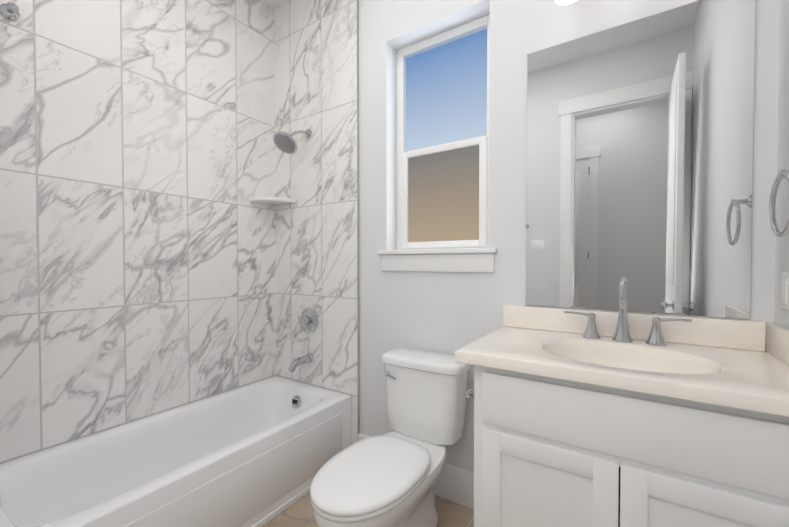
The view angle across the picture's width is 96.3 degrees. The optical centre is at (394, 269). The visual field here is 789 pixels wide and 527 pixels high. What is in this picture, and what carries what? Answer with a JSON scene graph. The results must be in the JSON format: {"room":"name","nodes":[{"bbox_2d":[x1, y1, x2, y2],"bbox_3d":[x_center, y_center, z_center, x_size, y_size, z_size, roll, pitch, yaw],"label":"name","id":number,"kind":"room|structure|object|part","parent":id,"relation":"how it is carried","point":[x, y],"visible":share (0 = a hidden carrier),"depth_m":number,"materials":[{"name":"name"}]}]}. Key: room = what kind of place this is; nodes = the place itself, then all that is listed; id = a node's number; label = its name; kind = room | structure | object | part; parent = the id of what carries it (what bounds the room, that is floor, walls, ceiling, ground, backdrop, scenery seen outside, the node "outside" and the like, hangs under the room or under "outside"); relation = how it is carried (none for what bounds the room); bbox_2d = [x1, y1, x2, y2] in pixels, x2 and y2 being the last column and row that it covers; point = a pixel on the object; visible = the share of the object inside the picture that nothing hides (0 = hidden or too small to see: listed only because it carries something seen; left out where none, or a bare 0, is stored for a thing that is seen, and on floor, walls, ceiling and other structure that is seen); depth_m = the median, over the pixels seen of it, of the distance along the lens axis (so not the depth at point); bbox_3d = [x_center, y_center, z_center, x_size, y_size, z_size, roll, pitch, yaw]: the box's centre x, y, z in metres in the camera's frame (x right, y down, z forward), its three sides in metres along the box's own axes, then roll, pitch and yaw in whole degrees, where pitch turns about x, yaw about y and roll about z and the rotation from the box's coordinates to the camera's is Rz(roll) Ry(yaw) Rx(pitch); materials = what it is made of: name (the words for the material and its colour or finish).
{"room":"bathroom","nodes":[
{"label":"bathroom","id":0,"kind":"room"},
{"bbox_2d":[261,0,289,9],"bbox_3d":[-0.634,-1.911,0.605,2.840,0.100,3.370,1,1,33],"label":"ceiling","id":1,"kind":"structure","parent":0,"point":[274,4],"depth_m":2.50,"materials":[{"name":"paint"}]},
{"bbox_2d":[263,493,473,526],"bbox_3d":[-0.634,1.289,0.661,2.840,0.100,3.370,1,1,33],"label":"floor","id":2,"kind":"structure","parent":0,"point":[299,513],"depth_m":1.75,"materials":[{"name":"beige tile"}]},
{"bbox_2d":[0,376,351,526],"bbox_3d":[-0.990,1.009,1.785,0.735,0.420,1.527,1,1,33],"label":"bathtub","id":3,"kind":"object","parent":2,"relation":"on","point":[261,453],"visible":1,"depth_m":1.69,"materials":[{"name":"ceramic"}]},
{"bbox_3d":[-0.685,1.013,1.590,0.004,0.270,1.337,1,1,33],"label":"apron panel","id":4,"kind":"part","parent":3,"relation":"part of","materials":[{"name":"ceramic"}]},
{"bbox_2d":[310,348,470,526],"bbox_3d":[-0.008,0.832,1.550,0.448,0.783,0.856,1,1,33],"label":"toilet","id":5,"kind":"object","parent":2,"relation":"on","point":[389,479],"visible":0.98,"depth_m":1.55,"materials":[{"name":"ceramic"}]},
{"bbox_3d":[-0.093,0.829,1.420,0.378,0.022,0.545,1,1,33],"label":"seat","id":6,"kind":"part","parent":5,"relation":"part of","materials":[{"name":"plastic"}]},
{"bbox_3d":[-0.093,0.801,1.420,0.380,0.032,0.547,1,1,33],"label":"seat lid","id":7,"kind":"part","parent":5,"relation":"part of","materials":[{"name":"plastic"}]},
{"bbox_3d":[-0.041,1.032,1.503,0.376,0.385,0.733,1,1,33],"label":"bowl","id":8,"kind":"part","parent":5,"relation":"part of","materials":[{"name":"ceramic"}]},
{"bbox_3d":[0.154,0.460,1.789,0.448,0.048,0.220,1,1,33],"label":"tank lid","id":9,"kind":"part","parent":5,"relation":"part of","materials":[{"name":"ceramic"}]},
{"bbox_3d":[0.155,0.659,1.795,0.416,0.350,0.196,1,1,33],"label":"tank","id":10,"kind":"part","parent":5,"relation":"part of","materials":[{"name":"ceramic"}]},
{"bbox_2d":[455,279,788,526],"bbox_3d":[0.744,0.633,1.214,0.915,1.193,0.588,1,1,33],"label":"bathroom vanity","id":11,"kind":"object","parent":2,"relation":"on","point":[622,417],"visible":1,"depth_m":1.04,"materials":[{"name":"white wood"}]},
{"bbox_3d":[0.328,0.822,1.192,0.062,0.565,0.020,1,1,33],"label":"door","id":12,"kind":"part","parent":11,"relation":"part of","materials":[{"name":"white wood"}]},
{"bbox_3d":[0.469,0.823,1.106,0.267,0.441,0.010,1,1,33],"label":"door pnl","id":13,"kind":"part","parent":11,"relation":"part of","materials":[{"name":"white wood"}]},
{"bbox_3d":[0.466,0.572,1.098,0.267,0.062,0.020,1,1,33],"label":"door","id":14,"kind":"part","parent":11,"relation":"part of","materials":[{"name":"white wood"}]},
{"bbox_3d":[0.603,0.825,1.012,0.062,0.565,0.020,1,1,33],"label":"door","id":15,"kind":"part","parent":11,"relation":"part of","materials":[{"name":"white wood"}]},
{"bbox_2d":[455,326,788,416],"bbox_3d":[0.747,0.354,1.208,0.908,0.150,0.588,1,1,33],"label":"countertop","id":16,"kind":"structure","parent":11,"relation":"on","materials":[{"name":"beige stone"}]},
{"bbox_2d":[564,311,600,338],"bbox_3d":[0.768,0.224,1.444,0.134,0.103,0.066,1,1,33],"label":"handle","id":17,"kind":"object","parent":16,"relation":"on","point":[591,331],"depth_m":1.42,"materials":[{"name":"silver metal"}]},
{"bbox_2d":[612,279,632,342],"bbox_3d":[0.862,0.156,1.333,0.068,0.243,0.148,1,1,33],"label":"faucet","id":18,"kind":"object","parent":16,"relation":"on","point":[622,333],"depth_m":1.35,"materials":[{"name":"silver metal"}]},
{"bbox_2d":[645,317,691,345],"bbox_3d":[1.000,0.226,1.292,0.134,0.103,0.066,1,1,33],"label":"handle","id":19,"kind":"object","parent":16,"relation":"on","point":[655,338],"depth_m":1.29,"materials":[{"name":"silver metal"}]},
{"bbox_3d":[0.658,0.826,0.976,0.062,0.565,0.020,1,1,33],"label":"door","id":20,"kind":"part","parent":11,"relation":"part of","materials":[{"name":"white wood"}]},
{"bbox_3d":[0.631,0.436,0.987,0.786,0.170,0.020,1,1,33],"label":"drawer","id":21,"kind":"part","parent":11,"relation":"part of","materials":[{"name":"white wood"}]},
{"bbox_3d":[0.641,0.345,1.001,0.748,0.045,0.018,1,1,33],"label":"rail","id":22,"kind":"part","parent":11,"relation":"part of","materials":[{"name":"white wood"}]},
{"bbox_3d":[0.641,0.530,1.005,0.748,0.055,0.018,1,1,33],"label":"rail","id":23,"kind":"part","parent":11,"relation":"part of","materials":[{"name":"white wood"}]},
{"bbox_3d":[0.799,0.827,0.889,0.267,0.441,0.010,1,1,33],"label":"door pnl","id":24,"kind":"part","parent":11,"relation":"part of","materials":[{"name":"white wood"}]},
{"bbox_3d":[0.796,0.576,0.881,0.267,0.062,0.020,1,1,33],"label":"door","id":25,"kind":"part","parent":11,"relation":"part of","materials":[{"name":"white wood"}]},
{"bbox_2d":[359,0,779,471],"bbox_3d":[0.248,-0.334,1.974,2.600,3.100,0.160,1,1,33],"label":"wall","id":26,"kind":"structure","parent":0,"point":[520,30],"depth_m":1.79,"materials":[{"name":"paint"}]},
{"bbox_2d":[274,0,357,443],"bbox_3d":[-0.550,-0.342,2.396,0.778,3.100,0.012,1,1,33],"label":"wall tile","id":27,"kind":"structure","parent":26,"relation":"attached to","point":[315,51],"depth_m":2.36,"materials":[{"name":"stone"}]},
{"bbox_2d":[273,129,311,154],"bbox_3d":[-0.655,-0.847,2.288,0.164,0.205,0.265,1,1,33],"label":"shower head","id":28,"kind":"object","parent":27,"relation":"attached to","point":[285,142],"visible":1,"depth_m":2.23},
{"bbox_3d":[-0.635,-0.882,2.322,0.018,0.096,0.164,1,1,33],"label":"arm","id":29,"kind":"part","parent":28,"relation":"part of"},
{"bbox_2d":[289,353,312,371],"bbox_3d":[-0.632,0.622,2.353,0.068,0.093,0.174,1,1,33],"label":"tub spout","id":30,"kind":"object","parent":27,"relation":"attached to","point":[298,361],"visible":1,"depth_m":2.33,"materials":[{"name":"silver metal"}]},
{"bbox_2d":[297,308,317,334],"bbox_3d":[-0.607,0.349,2.387,0.164,0.164,0.082,1,1,33],"label":"shower valve","id":31,"kind":"object","parent":27,"relation":"attached to","point":[308,320],"visible":1,"depth_m":2.38,"materials":[{"name":"silver metal"}]},
{"bbox_3d":[-0.590,0.385,2.344,0.088,0.086,0.027,1,1,33],"label":"lever","id":32,"kind":"part","parent":31,"relation":"part of","materials":[{"name":"silver metal"}]},
{"bbox_2d":[357,0,359,433],"bbox_3d":[-0.224,-0.338,2.180,0.004,3.100,0.013,1,1,33],"label":"trim","id":33,"kind":"structure","parent":26,"relation":"attached to","point":[358,202],"depth_m":2.17,"materials":[{"name":"silver metal"}]},
{"bbox_2d":[358,433,473,509],"bbox_3d":[0.170,1.121,1.945,0.941,0.190,0.016,1,1,33],"label":"baseboard","id":34,"kind":"structure","parent":26,"relation":"attached to","point":[454,483],"depth_m":1.84,"materials":[{"name":"paint"}]},
{"bbox_2d":[381,253,493,272],"bbox_3d":[0.204,-0.035,1.903,0.670,0.094,0.016,1,1,33],"label":"apron","id":35,"kind":"object","parent":26,"relation":"attached to","point":[479,262],"visible":1,"depth_m":1.87,"materials":[{"name":"paint"}]},
{"bbox_2d":[397,14,489,249],"bbox_3d":[0.278,-0.717,2.002,0.608,1.214,0.065,1,1,33],"label":"window","id":36,"kind":"structure","parent":26,"relation":"in","point":[442,94],"depth_m":1.99,"materials":[{"name":"paint"}]},
{"bbox_3d":[0.068,-0.411,2.127,0.040,0.575,0.034,1,1,33],"label":"lower window sash","id":37,"kind":"part","parent":36,"relation":"part of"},
{"bbox_3d":[0.269,-0.141,1.999,0.442,0.038,0.034,1,1,33],"label":"lower window sash","id":38,"kind":"part","parent":36,"relation":"part of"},
{"bbox_3d":[0.269,-0.679,1.990,0.442,0.036,0.034,1,1,33],"label":"lower window sash","id":39,"kind":"part","parent":36,"relation":"part of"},
{"bbox_3d":[0.281,-1.300,1.997,0.514,0.047,0.053,1,1,33],"label":"window frame","id":40,"kind":"part","parent":36,"relation":"part of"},
{"bbox_3d":[0.470,-0.407,1.862,0.040,0.575,0.034,1,1,33],"label":"lower window sash","id":41,"kind":"part","parent":36,"relation":"part of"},
{"bbox_2d":[555,0,576,4],"bbox_3d":[0.878,-1.205,1.342,0.560,0.217,0.176,1,1,33],"label":"sconce","id":42,"kind":"object","parent":26,"relation":"attached to","point":[563,2],"visible":1,"depth_m":1.46,"materials":[{"name":"white metal"}]},
{"bbox_2d":[503,305,765,350],"bbox_3d":[0.894,0.225,1.448,0.886,0.100,0.020,1,1,33],"label":"backsplash","id":43,"kind":"structure","parent":26,"relation":"attached to","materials":[{"name":"beige stone"}]},
{"bbox_2d":[526,0,754,318],"bbox_3d":[0.925,-0.408,1.427,0.750,1.154,0.005,1,1,33],"label":"mirror","id":44,"kind":"object","parent":26,"relation":"attached to","point":[639,154],"visible":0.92,"depth_m":1.38,"materials":[{"name":"clear glass"}]},
{"bbox_3d":[0.237,-0.096,1.952,0.608,0.025,0.105,1,1,33],"label":"window sill","id":45,"kind":"structure","parent":26,"relation":"on","visible":0},
{"bbox_2d":[377,248,496,254],"bbox_3d":[0.199,-0.095,1.893,0.700,0.025,0.035,1,1,33],"label":"stool","id":46,"kind":"object","parent":45,"relation":"attached to","point":[442,251],"visible":0.98,"depth_m":1.85,"materials":[{"name":"paint"}]},
{"bbox_2d":[774,0,788,328],"bbox_3d":[0.503,-0.298,-0.114,0.120,3.100,3.370,1,1,33],"label":"wall","id":47,"kind":"structure","parent":0,"point":[781,317],"depth_m":1.15,"materials":[{"name":"paint"}]},
{"bbox_2d":[769,169,788,236],"bbox_3d":[1.109,-0.192,0.979,0.064,0.203,0.184,1,1,33],"label":"towel ring","id":48,"kind":"object","parent":47,"relation":"attached to","point":[783,173],"visible":1,"depth_m":1.03,"materials":[{"name":"silver metal"}]},
{"bbox_2d":[780,272,788,310],"bbox_3d":[1.222,0.067,1.104,0.009,0.117,0.075,1,1,33],"label":"electrical outlet plate","id":49,"kind":"object","parent":47,"relation":"attached to","point":[784,275],"depth_m":1.10,"materials":[{"name":"plastic"}]},
{"bbox_3d":[1.220,0.067,1.105,0.003,0.077,0.039,1,1,33],"label":"right electrical outlet plate face","id":50,"kind":"part","parent":49,"relation":"part of","materials":[{"name":"white plastic"}]},
{"bbox_3d":[-1.770,-0.324,1.380,0.120,3.100,3.370,1,1,33],"label":"wall","id":51,"kind":"structure","parent":0,"visible":0},
{"bbox_2d":[0,0,275,463],"bbox_3d":[-1.301,-0.334,1.972,0.012,3.100,1.545,1,1,33],"label":"wall tile","id":52,"kind":"structure","parent":51,"relation":"attached to","point":[137,235],"depth_m":1.84,"materials":[{"name":"stone"}]},
{"bbox_2d":[0,2,19,20],"bbox_3d":[-1.582,-1.075,1.459,0.066,0.060,0.060,1,1,33],"label":"robe hook","id":53,"kind":"object","parent":52,"relation":"attached to","point":[9,10],"visible":1,"depth_m":1.46,"materials":[{"name":"silver metal"}]},
{"bbox_2d":[249,197,294,204],"bbox_3d":[-0.847,-0.480,2.451,0.215,0.024,0.215,1,1,33],"label":"corner shelf","id":54,"kind":"object","parent":51,"relation":"attached to","point":[273,200],"visible":1,"depth_m":2.43,"materials":[{"name":"ceramic"}]}
]}

